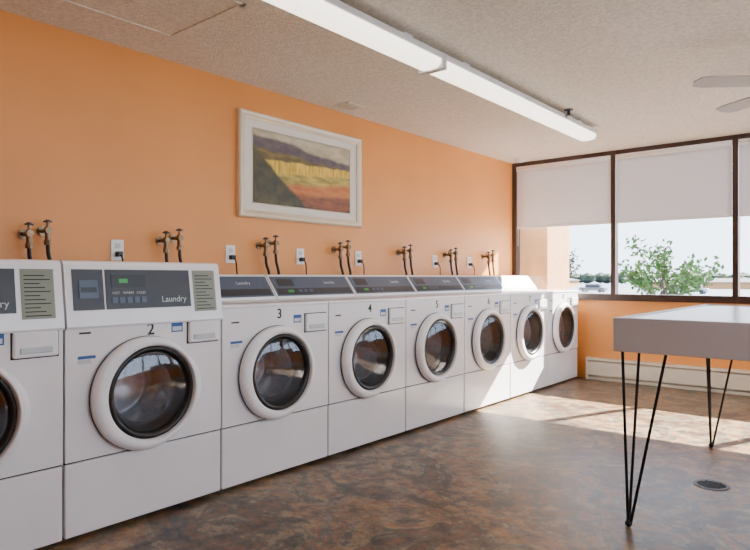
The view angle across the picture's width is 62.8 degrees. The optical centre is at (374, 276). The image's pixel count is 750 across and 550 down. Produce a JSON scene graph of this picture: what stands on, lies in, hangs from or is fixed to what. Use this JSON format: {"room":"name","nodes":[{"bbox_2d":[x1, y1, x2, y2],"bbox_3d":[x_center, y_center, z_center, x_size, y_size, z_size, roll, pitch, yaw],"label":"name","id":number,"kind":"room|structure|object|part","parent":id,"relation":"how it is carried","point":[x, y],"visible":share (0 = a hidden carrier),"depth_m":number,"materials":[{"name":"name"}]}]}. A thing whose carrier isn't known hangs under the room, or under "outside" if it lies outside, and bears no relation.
{"room":"laundry","nodes":[
{"label":"laundry","id":0,"kind":"room"},
{"bbox_2d":[0,10,511,275],"bbox_3d":[-1.334,-0.118,3.836,0.150,2.437,9.370,0,0,40],"label":"wall","id":1,"kind":"structure","parent":0,"point":[101,141],"depth_m":3.83,"materials":[{"name":"orange paint"}]},
{"bbox_2d":[18,219,52,259],"bbox_3d":[-1.734,0.002,3.163,0.098,0.597,0.162,0,0,40],"label":"water supply valve","id":2,"kind":"object","parent":1,"relation":"attached to","point":[46,231],"visible":0.56,"depth_m":3.15,"materials":[{"name":"gold metal"}]},
{"bbox_2d":[111,239,123,260],"bbox_3d":[-1.480,-0.152,3.487,0.072,0.117,0.070,0,0,40],"label":"wall outlet","id":3,"kind":"object","parent":1,"relation":"attached to","point":[117,246],"visible":0.55,"depth_m":3.46,"materials":[{"name":"white plastic"}]},
{"bbox_2d":[155,229,183,262],"bbox_3d":[-1.241,0.002,3.752,0.098,0.597,0.162,0,0,40],"label":"water supply valve","id":4,"kind":"object","parent":1,"relation":"attached to","point":[172,238],"visible":0.41,"depth_m":3.74,"materials":[{"name":"gold metal"}]},
{"bbox_2d":[226,245,237,273],"bbox_3d":[-0.950,0.040,4.121,0.072,0.510,0.076,0,0,40],"label":"wall outlet","id":5,"kind":"object","parent":1,"relation":"attached to","point":[230,249],"visible":0.66,"depth_m":4.13,"materials":[{"name":"white plastic"}]},
{"bbox_3d":[-0.975,-0.155,4.142,0.005,0.120,0.076,0,0,40],"label":"plate","id":6,"kind":"part","parent":5,"relation":"part of","materials":[{"name":"white plastic"}]},
{"bbox_2d":[256,235,279,274],"bbox_3d":[-0.747,0.002,4.342,0.098,0.597,0.162,0,0,40],"label":"water supply valve","id":7,"kind":"object","parent":1,"relation":"attached to","point":[268,243],"visible":0.65,"depth_m":4.33,"materials":[{"name":"gold metal"}]},
{"bbox_2d":[236,108,361,227],"bbox_3d":[-0.525,-0.780,4.652,0.041,0.736,1.260,0,0,40],"label":"framed landscape picture","id":8,"kind":"object","parent":1,"relation":"attached to","point":[286,170],"visible":1,"depth_m":4.57},
{"bbox_2d":[253,128,349,212],"bbox_3d":[-0.529,-0.780,4.655,0.002,0.512,0.996,0,0,40],"label":"print","id":9,"kind":"object","parent":8,"relation":"attached to","point":[291,171],"depth_m":4.61},
{"bbox_2d":[296,248,306,274],"bbox_3d":[-0.539,0.040,4.611,0.072,0.510,0.076,0,0,40],"label":"wall outlet","id":10,"kind":"object","parent":1,"relation":"attached to","point":[300,259],"visible":0.7,"depth_m":4.62,"materials":[{"name":"white plastic"}]},
{"bbox_3d":[-0.565,-0.155,4.633,0.005,0.120,0.076,0,0,40],"label":"plate","id":11,"kind":"part","parent":10,"relation":"part of","materials":[{"name":"white plastic"}]},
{"bbox_2d":[331,240,351,274],"bbox_3d":[-0.259,0.002,4.925,0.098,0.597,0.162,0,0,40],"label":"water supply valve","id":12,"kind":"object","parent":1,"relation":"attached to","point":[341,247],"visible":0.66,"depth_m":4.91,"materials":[{"name":"gold metal"}]},
{"bbox_2d":[355,251,364,274],"bbox_3d":[-0.115,0.040,5.117,0.072,0.510,0.076,0,0,40],"label":"wall outlet","id":13,"kind":"object","parent":1,"relation":"attached to","point":[358,260],"visible":0.62,"depth_m":5.12,"materials":[{"name":"white plastic"}]},
{"bbox_3d":[-0.141,-0.155,5.139,0.005,0.120,0.076,0,0,40],"label":"plate","id":14,"kind":"part","parent":13,"relation":"part of","materials":[{"name":"white plastic"}]},
{"bbox_2d":[396,244,413,274],"bbox_3d":[0.280,0.002,5.569,0.098,0.597,0.162,0,0,40],"label":"water supply valve","id":15,"kind":"object","parent":1,"relation":"attached to","point":[404,251],"visible":0.68,"depth_m":5.55,"materials":[{"name":"gold metal"}]},
{"bbox_2d":[432,255,440,274],"bbox_3d":[0.610,0.040,5.984,0.072,0.510,0.076,0,0,40],"label":"wall outlet","id":16,"kind":"object","parent":1,"relation":"attached to","point":[435,263],"visible":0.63,"depth_m":5.98,"materials":[{"name":"white plastic"}]},
{"bbox_3d":[0.584,-0.155,6.005,0.005,0.120,0.076,0,0,40],"label":"plate","id":17,"kind":"part","parent":16,"relation":"part of","materials":[{"name":"white plastic"}]},
{"bbox_2d":[443,247,457,274],"bbox_3d":[0.768,0.002,6.152,0.098,0.597,0.162,0,0,40],"label":"water supply valve","id":18,"kind":"object","parent":1,"relation":"attached to","point":[450,253],"visible":0.62,"depth_m":6.13,"materials":[{"name":"gold metal"}]},
{"bbox_2d":[467,257,474,274],"bbox_3d":[1.021,0.040,6.475,0.072,0.510,0.076,0,0,40],"label":"wall outlet","id":19,"kind":"object","parent":1,"relation":"attached to","point":[469,264],"visible":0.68,"depth_m":6.47,"materials":[{"name":"white plastic"}]},
{"bbox_3d":[0.995,-0.155,6.496,0.005,0.120,0.076,0,0,40],"label":"plate","id":20,"kind":"part","parent":19,"relation":"part of","materials":[{"name":"white plastic"}]},
{"bbox_2d":[481,250,494,274],"bbox_3d":[1.249,0.002,6.727,0.098,0.597,0.162,0,0,40],"label":"water supply valve","id":21,"kind":"object","parent":1,"relation":"attached to","point":[488,256],"visible":0.62,"depth_m":6.70,"materials":[{"name":"gold metal"}]},
{"bbox_2d":[0,0,749,163],"bbox_3d":[0.861,-1.397,1.901,6.000,0.120,9.520,0,0,40],"label":"ceiling","id":22,"kind":"structure","parent":0,"point":[627,70],"depth_m":3.79,"materials":[{"name":"white paint"}]},
{"bbox_2d":[57,0,245,38],"bbox_3d":[-1.214,-1.331,2.810,0.650,0.012,1.050,0,0,40],"label":"rim","id":23,"kind":"object","parent":22,"relation":"attached to","point":[239,5],"visible":1,"depth_m":3.14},
{"bbox_2d":[68,0,235,34],"bbox_3d":[-1.214,-1.334,2.810,0.590,0.006,0.990,0,0,40],"label":"hatch","id":24,"kind":"object","parent":22,"relation":"attached to","point":[170,17],"visible":1,"depth_m":3.07,"materials":[{"name":"white paint"}]},
{"bbox_2d":[334,101,365,110],"bbox_3d":[-0.198,-1.331,4.795,0.160,0.012,0.200,0,0,40],"label":"ceiling vent","id":25,"kind":"object","parent":22,"relation":"attached to","point":[350,106],"depth_m":4.77,"materials":[{"name":"white metal"}]},
{"bbox_2d":[263,0,444,74],"bbox_3d":[-0.446,-1.274,2.692,0.176,0.124,2.445,0,0,40],"label":"fluorescent light fixture","id":26,"kind":"object","parent":22,"relation":"attached to","point":[336,16],"visible":1,"depth_m":3.10,"materials":[{"name":"white plastic"}]},
{"bbox_2d":[422,54,597,142],"bbox_3d":[1.126,-1.274,4.570,0.176,0.124,2.445,0,0,40],"label":"fluorescent light fixture","id":27,"kind":"object","parent":22,"relation":"attached to","point":[458,73],"visible":0.82,"depth_m":4.27,"materials":[{"name":"white plastic"}]},
{"bbox_2d":[514,157,524,162],"bbox_3d":[1.630,-1.314,6.917,0.120,0.044,0.120,0,0,40],"label":"smoke detector","id":28,"kind":"object","parent":22,"relation":"attached to","point":[519,159],"visible":1,"depth_m":6.88,"materials":[{"name":"white plastic"}]},
{"bbox_2d":[564,108,572,116],"bbox_3d":[1.546,-1.309,4.900,0.070,0.056,0.070,0,0,40],"label":"sprinkler","id":29,"kind":"object","parent":22,"relation":"attached to","point":[568,110],"visible":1,"depth_m":4.89,"materials":[{"name":"metal"}]},
{"bbox_2d":[693,75,749,112],"bbox_3d":[2.534,-1.183,3.426,1.252,0.307,1.293,0,0,40],"label":"ceiling fan","id":30,"kind":"object","parent":22,"relation":"hanging from","point":[726,80],"depth_m":3.51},
{"bbox_2d":[34,377,749,549],"bbox_3d":[0.861,1.150,1.901,6.000,0.100,9.520,0,0,40],"label":"floor","id":31,"kind":"structure","parent":0,"point":[543,468],"depth_m":3.13,"materials":[{"name":"stone"}]},
{"bbox_2d":[0,259,64,549],"bbox_3d":[-1.770,0.515,2.427,0.749,1.170,0.763,0,0,40],"label":"washing machine","id":32,"kind":"object","parent":31,"relation":"on","point":[32,324],"visible":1,"depth_m":2.42,"materials":[{"name":"white metal"}]},
{"bbox_3d":[-1.526,0.054,2.217,0.029,0.173,0.415,0,0,40],"label":"control panel","id":33,"kind":"part","parent":32,"relation":"part of","materials":[{"name":"grey plastic"}]},
{"bbox_3d":[-1.373,0.522,2.358,0.037,0.314,0.091,0,0,40],"label":"door handle","id":34,"kind":"part","parent":32,"relation":"part of","materials":[{"name":"white plastic"}]},
{"bbox_3d":[-1.533,0.927,2.228,0.028,0.305,0.763,0,0,40],"label":"panel","id":35,"kind":"part","parent":32,"relation":"part of","materials":[{"name":"white metal"}]},
{"bbox_3d":[-1.530,0.483,2.226,0.025,0.567,0.763,0,0,40],"label":"panel","id":36,"kind":"part","parent":32,"relation":"part of","materials":[{"name":"white metal"}]},
{"bbox_3d":[-1.340,0.265,2.425,0.021,0.102,0.169,0,0,40],"label":"dispenser drawer","id":37,"kind":"part","parent":32,"relation":"part of","materials":[{"name":"white plastic"}]},
{"bbox_3d":[-1.331,0.287,2.417,0.008,0.025,0.123,0,0,40],"label":"drawer pull","id":38,"kind":"part","parent":32,"relation":"part of","materials":[{"name":"white plastic"}]},
{"bbox_2d":[59,260,222,538],"bbox_3d":[-1.274,0.515,3.020,0.749,1.170,0.763,0,0,40],"label":"washing machine","id":39,"kind":"object","parent":31,"relation":"on","point":[142,340],"visible":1,"depth_m":2.77,"materials":[{"name":"white metal"}]},
{"bbox_3d":[-1.211,0.054,2.593,0.029,0.173,0.130,0,0,40],"label":"card reader panel","id":40,"kind":"part","parent":39,"relation":"part of","materials":[{"name":"grey plastic"}]},
{"bbox_3d":[-1.208,0.052,2.590,0.015,0.078,0.080,0,0,40],"label":"card slot frame","id":41,"kind":"part","parent":39,"relation":"part of","materials":[{"name":"plastic"}]},
{"bbox_3d":[-1.037,0.927,2.821,0.028,0.305,0.763,0,0,40],"label":"panel","id":42,"kind":"part","parent":39,"relation":"part of","materials":[{"name":"white metal"}]},
{"bbox_3d":[-1.034,0.483,2.819,0.025,0.567,0.763,0,0,40],"label":"panel","id":43,"kind":"part","parent":39,"relation":"part of","materials":[{"name":"white metal"}]},
{"bbox_3d":[-1.029,0.054,2.809,0.029,0.173,0.415,0,0,40],"label":"control panel","id":44,"kind":"part","parent":39,"relation":"part of","materials":[{"name":"grey plastic"}]},
{"bbox_3d":[-0.877,0.522,2.951,0.037,0.314,0.091,0,0,40],"label":"door handle","id":45,"kind":"part","parent":39,"relation":"part of","materials":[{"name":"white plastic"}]},
{"bbox_3d":[-0.844,0.265,3.018,0.021,0.102,0.169,0,0,40],"label":"dispenser drawer","id":46,"kind":"part","parent":39,"relation":"part of","materials":[{"name":"white plastic"}]},
{"bbox_3d":[-0.834,0.287,3.010,0.008,0.025,0.123,0,0,40],"label":"drawer pull","id":47,"kind":"part","parent":39,"relation":"part of","materials":[{"name":"white plastic"}]},
{"bbox_2d":[219,274,328,488],"bbox_3d":[-0.778,0.542,3.612,0.749,1.116,0.765,0,0,40],"label":"washing machine","id":48,"kind":"object","parent":31,"relation":"on","point":[274,352],"visible":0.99,"depth_m":3.42,"materials":[{"name":"white enamel"},{"name":"steel"},{"name":"plastic"}]},
{"bbox_3d":[-0.927,0.061,3.737,0.102,0.128,0.739,0,0,40],"label":"console panel","id":49,"kind":"part","parent":48,"relation":"part of","materials":[{"name":"plastic"}]},
{"bbox_3d":[-0.541,0.927,3.414,0.028,0.305,0.763,0,0,40],"label":"panel","id":50,"kind":"part","parent":48,"relation":"part of","materials":[{"name":"white metal"}]},
{"bbox_3d":[-0.538,0.464,3.412,0.025,0.607,0.763,0,0,40],"label":"panel","id":51,"kind":"part","parent":48,"relation":"part of","materials":[{"name":"white metal"}]},
{"bbox_2d":[221,299,328,308],"bbox_3d":[-0.795,0.152,3.626,0.706,0.020,0.765,0,0,40],"label":"countertop","id":52,"kind":"structure","parent":48,"relation":"on","point":[231,304],"depth_m":3.45,"materials":[{"name":"white metal"}]},
{"bbox_3d":[-0.381,0.522,3.544,0.037,0.314,0.091,0,0,40],"label":"door handle","id":53,"kind":"part","parent":48,"relation":"part of","materials":[{"name":"white plastic"}]},
{"bbox_3d":[-0.348,0.265,3.611,0.021,0.102,0.169,0,0,40],"label":"dispenser drawer","id":54,"kind":"part","parent":48,"relation":"part of","materials":[{"name":"white plastic"}]},
{"bbox_3d":[-0.338,0.287,3.603,0.008,0.025,0.123,0,0,40],"label":"drawer pull","id":55,"kind":"part","parent":48,"relation":"part of","materials":[{"name":"white plastic"}]},
{"bbox_2d":[265,275,405,454],"bbox_3d":[-0.282,0.542,4.205,0.749,1.116,0.765,0,0,40],"label":"washing machine","id":56,"kind":"object","parent":31,"relation":"on","point":[366,334],"visible":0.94,"depth_m":4.04,"materials":[{"name":"white metal"}]},
{"bbox_3d":[-0.431,0.061,4.330,0.102,0.128,0.739,0,0,40],"label":"console panel","id":57,"kind":"part","parent":56,"relation":"part of","materials":[{"name":"plastic"}]},
{"bbox_2d":[286,296,405,303],"bbox_3d":[-0.298,0.152,4.219,0.706,0.020,0.765,0,0,40],"label":"countertop","id":58,"kind":"structure","parent":56,"relation":"on","point":[344,299],"depth_m":4.06,"materials":[{"name":"white metal"}]},
{"bbox_3d":[-0.045,0.927,4.006,0.028,0.305,0.763,0,0,40],"label":"panel","id":59,"kind":"part","parent":56,"relation":"part of","materials":[{"name":"white metal"}]},
{"bbox_3d":[-0.042,0.464,4.004,0.025,0.607,0.763,0,0,40],"label":"panel","id":60,"kind":"part","parent":56,"relation":"part of","materials":[{"name":"white metal"}]},
{"bbox_3d":[0.148,0.265,4.204,0.021,0.102,0.169,0,0,40],"label":"dispenser drawer","id":61,"kind":"part","parent":56,"relation":"part of","materials":[{"name":"white plastic"}]},
{"bbox_3d":[0.158,0.287,4.196,0.008,0.025,0.123,0,0,40],"label":"drawer pull","id":62,"kind":"part","parent":56,"relation":"part of","materials":[{"name":"white plastic"}]},
{"bbox_2d":[344,275,464,430],"bbox_3d":[0.214,0.542,4.798,0.749,1.116,0.765,0,0,40],"label":"washing machine","id":63,"kind":"object","parent":31,"relation":"on","point":[434,323],"visible":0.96,"depth_m":4.65,"materials":[{"name":"white metal"}]},
{"bbox_3d":[0.065,0.061,4.923,0.102,0.128,0.739,0,0,40],"label":"console panel","id":64,"kind":"part","parent":63,"relation":"part of","materials":[{"name":"plastic"}]},
{"bbox_2d":[370,294,464,299],"bbox_3d":[0.198,0.152,4.812,0.706,0.020,0.765,0,0,40],"label":"countertop","id":65,"kind":"structure","parent":63,"relation":"on","point":[408,296],"depth_m":4.71,"materials":[{"name":"white metal"}]},
{"bbox_3d":[0.452,0.927,4.599,0.028,0.305,0.763,0,0,40],"label":"panel","id":66,"kind":"part","parent":63,"relation":"part of","materials":[{"name":"white metal"}]},
{"bbox_3d":[0.454,0.464,4.597,0.025,0.607,0.763,0,0,40],"label":"panel","id":67,"kind":"part","parent":63,"relation":"part of","materials":[{"name":"white metal"}]},
{"bbox_3d":[0.645,0.265,4.796,0.021,0.102,0.169,0,0,40],"label":"dispenser drawer","id":68,"kind":"part","parent":63,"relation":"part of","materials":[{"name":"white plastic"}]},
{"bbox_3d":[0.654,0.287,4.788,0.008,0.025,0.123,0,0,40],"label":"drawer pull","id":69,"kind":"part","parent":63,"relation":"part of","materials":[{"name":"white plastic"}]},
{"bbox_2d":[405,275,510,411],"bbox_3d":[0.710,0.542,5.391,0.749,1.116,0.765,0,0,40],"label":"washing machine","id":70,"kind":"object","parent":31,"relation":"on","point":[486,374],"visible":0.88,"depth_m":5.25,"materials":[{"name":"white metal"}]},
{"bbox_3d":[0.561,0.061,5.515,0.102,0.128,0.739,0,0,40],"label":"console panel","id":71,"kind":"part","parent":70,"relation":"part of","materials":[{"name":"plastic"}]},
{"bbox_2d":[426,292,510,296],"bbox_3d":[0.694,0.152,5.404,0.706,0.020,0.765,0,0,40],"label":"countertop","id":72,"kind":"structure","parent":70,"relation":"on","point":[467,294],"depth_m":5.28,"materials":[{"name":"white metal"}]},
{"bbox_3d":[0.948,0.927,5.192,0.028,0.305,0.763,0,0,40],"label":"panel","id":73,"kind":"part","parent":70,"relation":"part of","materials":[{"name":"white metal"}]},
{"bbox_3d":[0.951,0.464,5.190,0.025,0.607,0.763,0,0,40],"label":"panel","id":74,"kind":"part","parent":70,"relation":"part of","materials":[{"name":"white metal"}]},
{"bbox_3d":[1.141,0.265,5.389,0.021,0.102,0.169,0,0,40],"label":"dispenser drawer","id":75,"kind":"part","parent":70,"relation":"part of","materials":[{"name":"white plastic"}]},
{"bbox_2d":[454,275,547,397],"bbox_3d":[1.207,0.542,5.983,0.749,1.116,0.765,0,0,40],"label":"washing machine","id":76,"kind":"object","parent":31,"relation":"on","point":[528,309],"visible":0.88,"depth_m":5.83,"materials":[{"name":"white metal"}]},
{"bbox_3d":[1.058,0.061,6.108,0.102,0.128,0.739,0,0,40],"label":"console panel","id":77,"kind":"part","parent":76,"relation":"part of","materials":[{"name":"plastic"}]},
{"bbox_2d":[482,291,547,294],"bbox_3d":[1.190,0.152,5.997,0.706,0.020,0.765,0,0,40],"label":"countertop","id":78,"kind":"structure","parent":76,"relation":"on","point":[512,292],"depth_m":5.86,"materials":[{"name":"white metal"}]},
{"bbox_3d":[1.444,0.927,5.785,0.028,0.305,0.763,0,0,40],"label":"panel","id":79,"kind":"part","parent":76,"relation":"part of","materials":[{"name":"white metal"}]},
{"bbox_3d":[1.447,0.464,5.782,0.025,0.607,0.763,0,0,40],"label":"panel","id":80,"kind":"part","parent":76,"relation":"part of","materials":[{"name":"white metal"}]},
{"bbox_3d":[1.637,0.265,5.982,0.021,0.102,0.169,0,0,40],"label":"dispenser drawer","id":81,"kind":"part","parent":76,"relation":"part of","materials":[{"name":"white plastic"}]},
{"bbox_2d":[494,275,577,385],"bbox_3d":[1.703,0.542,6.576,0.749,1.116,0.765,0,0,40],"label":"washing machine","id":82,"kind":"object","parent":31,"relation":"on","point":[562,305],"visible":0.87,"depth_m":6.42,"materials":[{"name":"white metal"}]},
{"bbox_3d":[1.554,0.061,6.701,0.102,0.128,0.739,0,0,40],"label":"console panel","id":83,"kind":"part","parent":82,"relation":"part of","materials":[{"name":"plastic"}]},
{"bbox_2d":[510,290,577,292],"bbox_3d":[1.686,0.152,6.590,0.706,0.020,0.765,0,0,40],"label":"countertop","id":84,"kind":"structure","parent":82,"relation":"on","point":[549,291],"depth_m":6.46,"materials":[{"name":"white metal"}]},
{"bbox_3d":[1.940,0.927,6.377,0.028,0.305,0.763,0,0,40],"label":"panel","id":85,"kind":"part","parent":82,"relation":"part of","materials":[{"name":"white metal"}]},
{"bbox_3d":[1.943,0.464,6.375,0.025,0.607,0.763,0,0,40],"label":"panel","id":86,"kind":"part","parent":82,"relation":"part of","materials":[{"name":"white metal"}]},
{"bbox_3d":[2.133,0.265,6.574,0.021,0.102,0.169,0,0,40],"label":"dispenser drawer","id":87,"kind":"part","parent":82,"relation":"part of","materials":[{"name":"white plastic"}]},
{"bbox_2d":[613,304,749,526],"bbox_3d":[1.919,0.639,3.102,0.820,0.922,1.740,0,0,40],"label":"folding table","id":88,"kind":"object","parent":31,"relation":"on","point":[715,331],"visible":1,"depth_m":2.63,"materials":[{"name":"white laminate"}]},
{"bbox_3d":[1.222,0.699,2.714,0.210,0.801,0.210,0,0,40],"label":"hairpin leg","id":89,"kind":"part","parent":88,"relation":"part of","materials":[{"name":"black metal"}]},
{"bbox_3d":[2.178,0.699,3.856,0.210,0.801,0.210,0,0,40],"label":"hairpin leg","id":90,"kind":"part","parent":88,"relation":"part of","materials":[{"name":"black metal"}]},
{"bbox_2d":[693,479,730,490],"bbox_3d":[1.778,1.098,3.246,0.176,0.004,0.176,0,0,40],"label":"floor drain","id":91,"kind":"object","parent":31,"relation":"on","point":[717,486],"visible":1,"depth_m":3.24,"materials":[{"name":"grey metal"}]},
{"bbox_2d":[516,155,610,228],"bbox_3d":[2.088,-0.827,6.870,1.086,0.924,0.044,0,0,40],"label":"roller shade","id":92,"kind":"object","parent":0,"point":[577,192],"visible":1,"depth_m":6.83,"materials":[{"name":"fabric"}]},
{"bbox_2d":[577,300,749,377],"bbox_3d":[3.868,0.665,5.493,5.700,0.870,0.150,0,0,40],"label":"wall","id":93,"kind":"structure","parent":0,"point":[595,317],"depth_m":6.54,"materials":[{"name":"orange paint"}]},
{"bbox_2d":[512,151,610,298],"bbox_3d":[2.088,-0.553,6.911,1.146,1.566,0.100,0,0,40],"label":"frame","id":94,"kind":"object","parent":93,"relation":"on","point":[515,232],"visible":0.52,"depth_m":7.21,"materials":[{"name":"brown metal"}]},
{"bbox_2d":[578,298,749,303],"bbox_3d":[3.809,0.240,5.422,5.700,0.020,0.035,0,0,40],"label":"trim","id":95,"kind":"structure","parent":93,"relation":"attached to","point":[688,301],"depth_m":6.14,"materials":[{"name":"brown wood"}]},
{"bbox_2d":[586,357,749,395],"bbox_3d":[4.120,0.983,5.132,4.750,0.234,0.080,0,0,40],"label":"baseboard heater","id":96,"kind":"object","parent":93,"relation":"attached to","point":[690,377],"visible":0.85,"depth_m":6.08,"materials":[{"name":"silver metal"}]},
{"bbox_2d":[611,135,731,300],"bbox_3d":[2.961,-0.553,6.180,1.131,1.566,0.100,0,0,40],"label":"frame","id":97,"kind":"object","parent":93,"relation":"on","point":[614,244],"visible":0.84,"depth_m":6.37,"materials":[{"name":"brown metal"}]},
{"bbox_2d":[615,140,731,241],"bbox_3d":[2.959,-0.827,6.141,1.075,0.924,0.044,0,0,40],"label":"roller shade","id":98,"kind":"object","parent":93,"relation":"attached to","point":[689,182],"visible":1,"depth_m":6.11,"materials":[{"name":"fabric"}]},
{"bbox_2d":[732,133,749,301],"bbox_3d":[3.829,-0.553,5.455,1.131,1.566,0.100,0,0,40],"label":"frame","id":99,"kind":"object","parent":93,"relation":"on","point":[736,296],"visible":0.94,"depth_m":5.76,"materials":[{"name":"brown metal"}]},
{"bbox_2d":[739,138,749,216],"bbox_3d":[3.826,-0.827,5.415,1.075,0.924,0.044,0,0,40],"label":"roller shade","id":100,"kind":"object","parent":93,"relation":"attached to","point":[744,144],"visible":1,"depth_m":5.73,"materials":[{"name":"fabric"}]},
{"label":"outside","id":101,"kind":"structure","parent":0,"visible":0},
{"bbox_2d":[569,281,749,295],"bbox_3d":[134.656,2.650,166.166,520.000,0.100,412.300,0,0,40],"label":"parking lot","id":102,"kind":"structure","parent":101,"point":[623,288],"depth_m":110.10,"materials":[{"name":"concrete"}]},
{"bbox_2d":[520,226,568,289],"bbox_3d":[1.779,0.245,7.998,1.280,4.690,0.650,0,0,40],"label":"column","id":103,"kind":"structure","parent":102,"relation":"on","point":[544,252],"depth_m":7.48,"materials":[{"name":"paint"}]},
{"bbox_2d":[569,278,578,286],"bbox_3d":[42.563,1.323,165.207,22.800,2.550,8.800,0,0,40],"label":"house","id":104,"kind":"structure","parent":102,"relation":"on","point":[572,282],"depth_m":158.91,"materials":[{"name":"white"}]},
{"bbox_2d":[569,248,583,277],"bbox_3d":[13.228,0.125,43.706,3.243,4.951,3.304,0,0,3],"label":"leafy tree","id":105,"kind":"object","parent":102,"relation":"on","point":[572,253],"visible":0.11,"depth_m":43.61,"materials":[{"name":"green plant"}]},
{"bbox_2d":[579,284,607,291],"bbox_3d":[37.152,1.900,104.530,4.400,1.400,1.800,0,0,40],"label":"parked car","id":106,"kind":"object","parent":102,"relation":"on","point":[588,287],"visible":0.97,"depth_m":103.82,"materials":[{"name":"grey paint"}]},
{"bbox_2d":[569,272,749,283],"bbox_3d":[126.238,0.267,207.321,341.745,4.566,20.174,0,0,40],"label":"tree","id":107,"kind":"object","parent":102,"relation":"on","point":[600,277],"visible":0.12,"depth_m":235.77,"materials":[{"name":"plant"}]},
{"bbox_2d":[618,234,725,294],"bbox_3d":[8.893,0.668,18.811,2.863,3.864,2.975,0,0,11],"label":"leafy tree","id":108,"kind":"object","parent":102,"relation":"on","point":[690,278],"visible":0.9,"depth_m":18.78,"materials":[{"name":"green plant"}]},
{"bbox_2d":[679,285,709,293],"bbox_3d":[48.961,1.900,94.644,4.400,1.400,1.800,0,0,40],"label":"parked car","id":109,"kind":"object","parent":102,"relation":"on","point":[704,290],"visible":0.38,"depth_m":93.23,"materials":[{"name":"white paint"}]},
{"bbox_2d":[650,278,749,288],"bbox_3d":[74.768,1.423,138.247,26.800,2.350,8.800,0,0,40],"label":"house","id":110,"kind":"structure","parent":102,"relation":"on","point":[719,283],"depth_m":133.10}
]}

